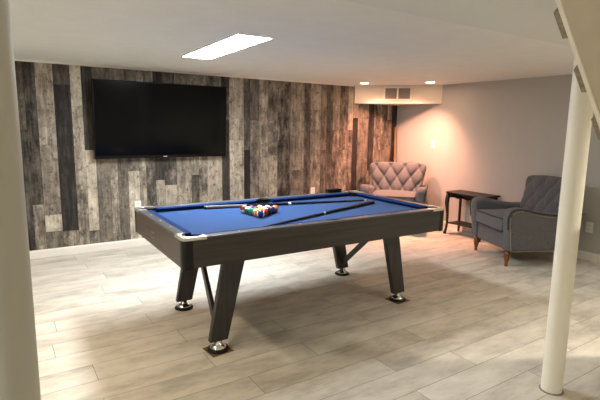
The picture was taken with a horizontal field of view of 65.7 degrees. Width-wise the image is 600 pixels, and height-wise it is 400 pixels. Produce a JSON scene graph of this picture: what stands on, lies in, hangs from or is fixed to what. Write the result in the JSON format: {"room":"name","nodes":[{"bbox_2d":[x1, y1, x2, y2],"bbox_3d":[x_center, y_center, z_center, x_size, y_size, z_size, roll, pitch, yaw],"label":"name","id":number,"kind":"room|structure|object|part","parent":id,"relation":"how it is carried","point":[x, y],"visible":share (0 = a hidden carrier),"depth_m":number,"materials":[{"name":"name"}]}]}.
{"room":"basement game room","nodes":[
{"label":"basement game room","id":0,"kind":"room"},
{"bbox_2d":[15,61,396,250],"bbox_3d":[-1.760,-0.472,5.365,7.850,2.017,0.004,-5,11,-33],"label":"wall","id":1,"kind":"structure","parent":0,"point":[284,138],"depth_m":5.61,"materials":[{"name":"brown wood"}]},
{"bbox_2d":[29,238,150,258],"bbox_3d":[-1.738,0.481,5.526,7.778,0.086,0.016,-5,11,-33],"label":"baseboard","id":2,"kind":"structure","parent":1,"relation":"attached to","point":[43,253],"depth_m":5.13,"materials":[{"name":"white paint"}]},
{"bbox_2d":[135,200,140,206],"bbox_3d":[-1.871,0.066,5.373,0.072,0.116,0.010,-5,11,-33],"label":"wall outlet","id":3,"kind":"object","parent":1,"relation":"attached to","point":[137,203],"visible":0.59,"depth_m":5.37,"materials":[{"name":"white plastic"}]},
{"bbox_2d":[91,78,225,158],"bbox_3d":[-1.563,-0.909,5.333,1.514,0.839,0.118,-5,11,-33],"label":"television","id":4,"kind":"object","parent":1,"relation":"attached to","point":[131,119],"visible":1,"depth_m":5.25,"materials":[{"name":"black plastic"}]},
{"bbox_2d":[14,59,354,85],"bbox_3d":[-2.087,-1.427,4.978,6.880,0.018,0.016,-5,11,-33],"label":"trim","id":5,"kind":"structure","parent":1,"relation":"attached to","point":[24,60],"depth_m":5.33,"materials":[{"name":"white paint"}]},
{"bbox_2d":[10,0,573,84],"bbox_3d":[0.371,-0.974,2.051,7.978,0.132,7.860,-5,11,-33],"label":"ceiling","id":6,"kind":"structure","parent":0,"point":[322,41],"depth_m":3.24,"materials":[{"name":"paint"}]},
{"bbox_2d":[181,33,273,58],"bbox_3d":[-0.627,-1.214,3.724,0.274,0.007,1.260,-5,10,-31],"label":"recessed light","id":7,"kind":"object","parent":6,"relation":"in","point":[238,41],"visible":1,"depth_m":3.59,"materials":[{"name":"white plastic"}]},
{"bbox_2d":[355,85,442,105],"bbox_3d":[1.416,-1.532,6.745,0.878,0.260,0.875,-5,11,-33],"label":"bulkhead","id":8,"kind":"object","parent":6,"relation":"attached to","point":[364,94],"visible":0.91,"depth_m":6.76,"materials":[{"name":"beige paint"}]},
{"bbox_2d":[383,87,411,100],"bbox_3d":[1.415,-1.542,6.738,0.400,0.196,0.013,3,9,12],"label":"air vent","id":9,"kind":"object","parent":8,"relation":"attached to","point":[390,93],"visible":1,"depth_m":6.74,"materials":[{"name":"white plastic"}]},
{"bbox_3d":[1.322,-1.547,6.755,0.164,0.138,0.007,3,9,12],"label":"louvre panel","id":10,"kind":"part","parent":9,"relation":"part of","materials":[{"name":"brown"}]},
{"bbox_3d":[1.506,-1.539,6.717,0.164,0.138,0.007,3,9,12],"label":"louvre panel","id":11,"kind":"part","parent":9,"relation":"part of","materials":[{"name":"brown"}]},
{"bbox_2d":[554,0,599,138],"bbox_3d":[1.755,-0.024,1.845,1.659,1.724,0.909,-5,11,-33],"label":"staircase","id":12,"kind":"structure","parent":6,"relation":"attached to","point":[578,21],"depth_m":1.76,"materials":[{"name":"beige paint"}]},
{"bbox_3d":[1.753,-0.022,1.817,1.624,1.708,0.865,-5,11,-33],"label":"underside panel","id":13,"kind":"part","parent":12,"relation":"part of","materials":[{"name":"beige paint"}]},
{"bbox_2d":[30,227,599,399],"bbox_3d":[0.342,1.054,2.371,7.778,0.004,7.660,-5,11,-33],"label":"floor","id":14,"kind":"structure","parent":0,"point":[472,326],"depth_m":3.28,"materials":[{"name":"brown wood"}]},
{"bbox_2d":[0,0,40,399],"bbox_3d":[-0.719,0.232,1.101,0.168,1.985,0.168,-5,11,-33],"label":"support post","id":15,"kind":"object","parent":14,"relation":"on","point":[19,368],"visible":1,"depth_m":1.06,"materials":[{"name":"grey paint"}]},
{"bbox_2d":[202,347,233,357],"bbox_3d":[-0.519,0.947,2.945,0.144,0.004,0.144,-6,11,-38],"label":"pad","id":16,"kind":"object","parent":14,"relation":"on","point":[205,348],"visible":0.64,"depth_m":2.90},
{"bbox_2d":[134,190,443,353],"bbox_3d":[-0.055,0.447,3.613,2.112,0.789,1.130,-5,11,-32],"label":"pool table","id":17,"kind":"object","parent":14,"relation":"on","point":[194,237],"visible":1,"depth_m":3.17,"materials":[{"name":"blue fabric"}]},
{"bbox_3d":[-0.914,0.138,3.011,0.062,0.010,0.846,-5,11,-32],"label":"rail","id":18,"kind":"part","parent":17,"relation":"part of","materials":[{"name":"grey laminate"}]},
{"bbox_2d":[147,210,190,235],"bbox_3d":[-0.870,0.147,3.041,0.043,0.034,0.870,-5,11,-32],"label":"cushion","id":19,"kind":"object","parent":17,"relation":"on","point":[185,232],"depth_m":2.94,"materials":[{"name":"blue fabric"}]},
{"bbox_3d":[-0.628,0.304,2.577,0.058,0.163,0.050,-5,11,-32],"label":"corner post","id":20,"kind":"part","parent":17,"relation":"part of","materials":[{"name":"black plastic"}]},
{"bbox_3d":[-0.835,0.481,3.586,0.257,0.584,0.048,-5,11,-32],"label":"leg","id":21,"kind":"part","parent":17,"relation":"part of","materials":[{"name":"laminate"}]},
{"bbox_2d":[153,200,255,211],"bbox_3d":[-0.725,0.046,3.695,0.859,0.034,0.043,-5,11,-32],"label":"cushion","id":22,"kind":"object","parent":17,"relation":"on","point":[198,206],"depth_m":3.62,"materials":[{"name":"blue fabric"}]},
{"bbox_3d":[-0.746,0.025,3.741,0.851,0.010,0.062,-5,11,-32],"label":"rail","id":23,"kind":"part","parent":17,"relation":"part of","materials":[{"name":"grey laminate"}]},
{"bbox_3d":[-0.455,0.590,2.926,0.257,0.584,0.048,-5,11,-32],"label":"leg","id":24,"kind":"part","parent":17,"relation":"part of","materials":[{"name":"laminate"}]},
{"bbox_2d":[240,205,246,212],"bbox_3d":[-0.422,0.068,3.503,0.057,0.057,0.057,-5,11,-33],"label":"ball","id":25,"kind":"object","parent":17,"relation":"on","point":[242,208],"visible":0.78,"depth_m":3.48,"materials":[{"name":"plastic"}]},
{"bbox_2d":[244,206,250,213],"bbox_3d":[-0.386,0.076,3.457,0.057,0.057,0.057,-5,11,-33],"label":"ball","id":26,"kind":"object","parent":17,"relation":"on","point":[247,208],"visible":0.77,"depth_m":3.44,"materials":[{"name":"plastic"}]},
{"bbox_2d":[248,208,254,214],"bbox_3d":[-0.351,0.084,3.412,0.057,0.057,0.057,-5,11,-33],"label":"ball","id":27,"kind":"object","parent":17,"relation":"on","point":[250,210],"visible":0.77,"depth_m":3.39,"materials":[{"name":"plastic"}]},
{"bbox_2d":[252,209,258,216],"bbox_3d":[-0.316,0.091,3.366,0.057,0.057,0.057,-5,11,-33],"label":"ball","id":28,"kind":"object","parent":17,"relation":"on","point":[255,211],"visible":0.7,"depth_m":3.35,"materials":[{"name":"plastic"}]},
{"bbox_2d":[257,210,264,217],"bbox_3d":[-0.280,0.099,3.320,0.057,0.057,0.057,-5,11,-33],"label":"ball","id":29,"kind":"object","parent":17,"relation":"on","point":[260,213],"visible":1,"depth_m":3.30,"materials":[{"name":"plastic"}]},
{"bbox_3d":[-0.334,-0.010,3.999,0.124,0.011,0.062,-5,11,-32],"label":"pocket trim","id":30,"kind":"part","parent":17,"relation":"part of","materials":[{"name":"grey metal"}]},
{"bbox_2d":[201,220,322,234],"bbox_3d":[-0.211,0.180,2.892,0.859,0.034,0.043,-5,11,-32],"label":"cushion","id":31,"kind":"object","parent":17,"relation":"on","point":[316,220],"depth_m":2.85,"materials":[{"name":"blue fabric"}]},
{"bbox_3d":[-0.176,0.174,2.850,0.851,0.010,0.062,-5,11,-32],"label":"rail","id":32,"kind":"part","parent":17,"relation":"part of","materials":[{"name":"grey laminate"}]},
{"bbox_2d":[265,207,271,214],"bbox_3d":[-0.235,0.083,3.427,0.057,0.057,0.057,-5,11,-33],"label":"ball","id":33,"kind":"object","parent":17,"relation":"on","point":[267,208],"visible":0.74,"depth_m":3.41,"materials":[{"name":"plastic"}]},
{"bbox_2d":[204,200,366,208],"bbox_3d":[-0.073,0.027,3.889,1.450,0.029,0.029,-3,10,-21],"label":"pool cue","id":34,"kind":"object","parent":17,"relation":"on","point":[315,202],"visible":0.94,"depth_m":3.82,"materials":[{"name":"black wood"}]},
{"bbox_3d":[0.078,-0.044,4.257,0.851,0.010,0.062,-5,11,-32],"label":"rail","id":35,"kind":"part","parent":17,"relation":"part of","materials":[{"name":"blue fabric"}]},
{"bbox_2d":[270,192,348,202],"bbox_3d":[0.113,-0.025,4.220,0.859,0.034,0.043,-5,11,-32],"label":"cushion","id":36,"kind":"object","parent":17,"relation":"on","point":[339,194],"depth_m":4.20,"materials":[{"name":"blue fabric"}]},
{"bbox_2d":[262,200,374,226],"bbox_3d":[0.171,0.097,3.468,0.029,0.029,1.450,8,12,39],"label":"pool cue","id":37,"kind":"object","parent":17,"relation":"on","point":[372,201],"visible":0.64,"depth_m":3.50,"materials":[{"name":"black wood"}]},
{"bbox_2d":[325,188,341,192],"bbox_3d":[0.319,-0.089,4.421,0.170,0.034,0.044,-5,11,-33],"label":"brush","id":38,"kind":"object","parent":17,"relation":"on","point":[335,190],"visible":1,"depth_m":4.40,"materials":[{"name":"black plastic"}]},
{"bbox_3d":[0.319,-0.097,4.420,0.170,0.018,0.044,-5,11,-33],"label":"handle","id":39,"kind":"part","parent":38,"relation":"part of","materials":[{"name":"black plastic"}]},
{"bbox_3d":[0.236,0.139,3.108,0.124,0.011,0.062,-5,11,-32],"label":"pocket trim","id":40,"kind":"part","parent":17,"relation":"part of","materials":[{"name":"grey laminate"}]},
{"bbox_3d":[0.353,0.369,4.404,0.257,0.584,0.048,-5,11,-32],"label":"leg","id":41,"kind":"part","parent":17,"relation":"part of","materials":[{"name":"laminate"}]},
{"bbox_2d":[342,208,426,217],"bbox_3d":[0.627,0.110,3.417,0.859,0.034,0.043,-5,11,-32],"label":"cushion","id":42,"kind":"object","parent":17,"relation":"on","point":[421,208],"depth_m":3.39,"materials":[{"name":"blue fabric"}]},
{"bbox_3d":[0.648,0.104,3.367,0.851,0.010,0.062,-5,11,-32],"label":"rail","id":43,"kind":"part","parent":17,"relation":"part of","materials":[{"name":"grey laminate"}]},
{"bbox_2d":[357,193,427,208],"bbox_3d":[0.772,0.009,4.070,0.043,0.034,0.870,-5,11,-32],"label":"cushion","id":44,"kind":"object","parent":17,"relation":"on","point":[391,201],"depth_m":4.04,"materials":[{"name":"blue fabric"}]},
{"bbox_3d":[0.751,0.477,3.753,0.257,0.584,0.048,-5,11,-32],"label":"leg","id":45,"kind":"part","parent":17,"relation":"part of","materials":[{"name":"laminate"}]},
{"bbox_3d":[0.817,-0.008,4.096,0.062,0.010,0.846,-5,11,-32],"label":"rail","id":46,"kind":"part","parent":17,"relation":"part of","materials":[{"name":"blue fabric"}]},
{"bbox_3d":[1.103,0.158,3.662,0.058,0.163,0.050,-5,11,-32],"label":"corner post","id":47,"kind":"part","parent":17,"relation":"part of","materials":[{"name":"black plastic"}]},
{"bbox_2d":[359,162,427,203],"bbox_3d":[1.350,-0.061,6.623,0.912,0.904,0.860,3,9,16],"label":"armchair","id":48,"kind":"object","parent":14,"relation":"on","point":[398,180],"visible":0.64,"depth_m":6.75,"materials":[{"name":"grey fabric"}]},
{"bbox_3d":[0.989,-0.031,6.736,0.146,0.470,0.852,3,9,16],"label":"arm","id":49,"kind":"part","parent":48,"relation":"part of","materials":[{"name":"grey fabric"}]},
{"bbox_2d":[372,190,415,201],"bbox_3d":[1.327,-0.039,6.551,0.590,0.172,0.683,3,9,16],"label":"seat cushion","id":50,"kind":"object","parent":48,"relation":"on","point":[408,195],"depth_m":6.36,"materials":[{"name":"grey fabric"}]},
{"bbox_3d":[1.428,-0.308,6.837,0.814,0.480,0.308,3,9,16],"label":"backrest","id":51,"kind":"part","parent":48,"relation":"part of","materials":[{"name":"grey fabric"}]},
{"bbox_3d":[1.708,0.013,6.523,0.146,0.470,0.852,3,9,16],"label":"arm","id":52,"kind":"part","parent":48,"relation":"part of","materials":[{"name":"grey fabric"}]},
{"bbox_2d":[394,127,395,161],"bbox_3d":[1.507,-0.444,7.407,0.039,1.420,0.194,1,9,4],"label":"wood strip","id":53,"kind":"object","parent":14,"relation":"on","point":[395,127],"visible":0.36,"depth_m":7.38,"materials":[{"name":"brown wood"}]},
{"bbox_2d":[385,297,409,303],"bbox_3d":[0.805,0.824,3.846,0.144,0.004,0.144,-6,11,-35],"label":"pad","id":54,"kind":"object","parent":14,"relation":"on","point":[388,297],"visible":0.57,"depth_m":3.80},
{"bbox_2d":[443,190,500,241],"bbox_3d":[2.240,0.199,6.130,0.345,0.581,0.620,-5,11,-33],"label":"side table","id":55,"kind":"object","parent":14,"relation":"on","point":[458,194],"visible":0.59,"depth_m":6.20,"materials":[{"name":"brown wood"}]},
{"bbox_3d":[1.980,0.180,6.282,0.074,0.563,0.058,-5,11,-33],"label":"leg","id":56,"kind":"part","parent":55,"relation":"part of","materials":[{"name":"brown wood"}]},
{"bbox_3d":[2.209,0.159,6.429,0.038,0.553,0.040,-5,11,-33],"label":"leg","id":57,"kind":"part","parent":55,"relation":"part of","materials":[{"name":"brown wood"}]},
{"bbox_2d":[448,221,471,227],"bbox_3d":[2.253,0.338,6.162,0.250,0.015,0.560,-5,11,-33],"label":"shelf","id":58,"kind":"object","parent":55,"relation":"attached to","point":[461,223],"depth_m":6.24,"materials":[{"name":"brown wood"}]},
{"bbox_2d":[470,175,585,266],"bbox_3d":[2.457,0.195,5.125,0.852,0.895,0.854,0,9,-7],"label":"armchair","id":59,"kind":"object","parent":14,"relation":"on","point":[530,224],"visible":0.8,"depth_m":4.91,"materials":[{"name":"grey fabric"}]},
{"bbox_3d":[2.067,0.506,5.452,0.064,0.168,0.062,0,9,-7],"label":"leg","id":60,"kind":"part","parent":59,"relation":"part of","materials":[{"name":"brown wood"}]},
{"bbox_2d":[476,209,506,230],"bbox_3d":[2.380,0.206,5.117,0.676,0.170,0.552,0,9,-7],"label":"seat cushion","id":61,"kind":"object","parent":59,"relation":"on","point":[492,219],"depth_m":5.07,"materials":[{"name":"grey fabric"}]},
{"bbox_3d":[2.456,0.383,5.155,0.733,0.189,0.566,0,9,-7],"label":"seat","id":62,"kind":"part","parent":59,"relation":"part of","materials":[{"name":"grey fabric"}]},
{"bbox_3d":[2.412,0.192,5.478,0.844,0.465,0.137,0,9,-7],"label":"arm","id":63,"kind":"part","parent":59,"relation":"part of","materials":[{"name":"grey fabric"}]},
{"bbox_3d":[2.144,0.606,4.826,0.064,0.168,0.062,0,9,-7],"label":"leg","id":64,"kind":"part","parent":59,"relation":"part of","materials":[{"name":"brown wood"}]},
{"bbox_3d":[2.717,-0.013,5.124,0.305,0.475,0.762,0,9,-7],"label":"backrest","id":65,"kind":"part","parent":59,"relation":"part of","materials":[{"name":"grey fabric"}]},
{"bbox_3d":[2.497,0.302,4.788,0.844,0.465,0.137,0,9,-7],"label":"arm","id":66,"kind":"part","parent":59,"relation":"part of","materials":[{"name":"grey fabric"}]},
{"bbox_3d":[2.500,0.321,4.736,0.789,0.431,0.034,0,9,-7],"label":"nailhead trim","id":67,"kind":"part","parent":59,"relation":"part of","materials":[{"name":"gold metal"}]},
{"bbox_2d":[539,57,592,395],"bbox_3d":[1.390,0.059,2.393,0.123,1.985,0.123,-5,11,-33],"label":"support post","id":68,"kind":"object","parent":14,"relation":"on","point":[580,114],"visible":0.88,"depth_m":2.38,"materials":[{"name":"white paint"}]},
{"bbox_2d":[396,74,599,254],"bbox_3d":[3.659,-0.232,4.341,0.100,2.017,7.664,-5,11,-33],"label":"wall","id":69,"kind":"structure","parent":0,"point":[489,137],"depth_m":5.98,"materials":[{"name":"beige paint"}]},
{"bbox_2d":[431,140,434,147],"bbox_3d":[1.948,-0.820,6.813,0.016,0.116,0.072,-5,11,-33],"label":"light switch","id":70,"kind":"object","parent":69,"relation":"attached to","point":[432,141],"visible":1,"depth_m":6.81,"materials":[{"name":"white plastic"}]},
{"bbox_2d":[443,220,599,262],"bbox_3d":[3.602,0.728,4.451,0.016,0.086,7.644,-5,11,-33],"label":"baseboard","id":71,"kind":"structure","parent":69,"relation":"attached to","point":[589,256],"depth_m":5.16,"materials":[{"name":"white paint"}]},
{"bbox_2d":[585,222,592,232],"bbox_3d":[3.162,0.299,5.083,0.010,0.116,0.072,-5,11,-33],"label":"wall outlet","id":72,"kind":"object","parent":69,"relation":"attached to","point":[589,225],"visible":1,"depth_m":5.08,"materials":[{"name":"white plastic"}]}
]}

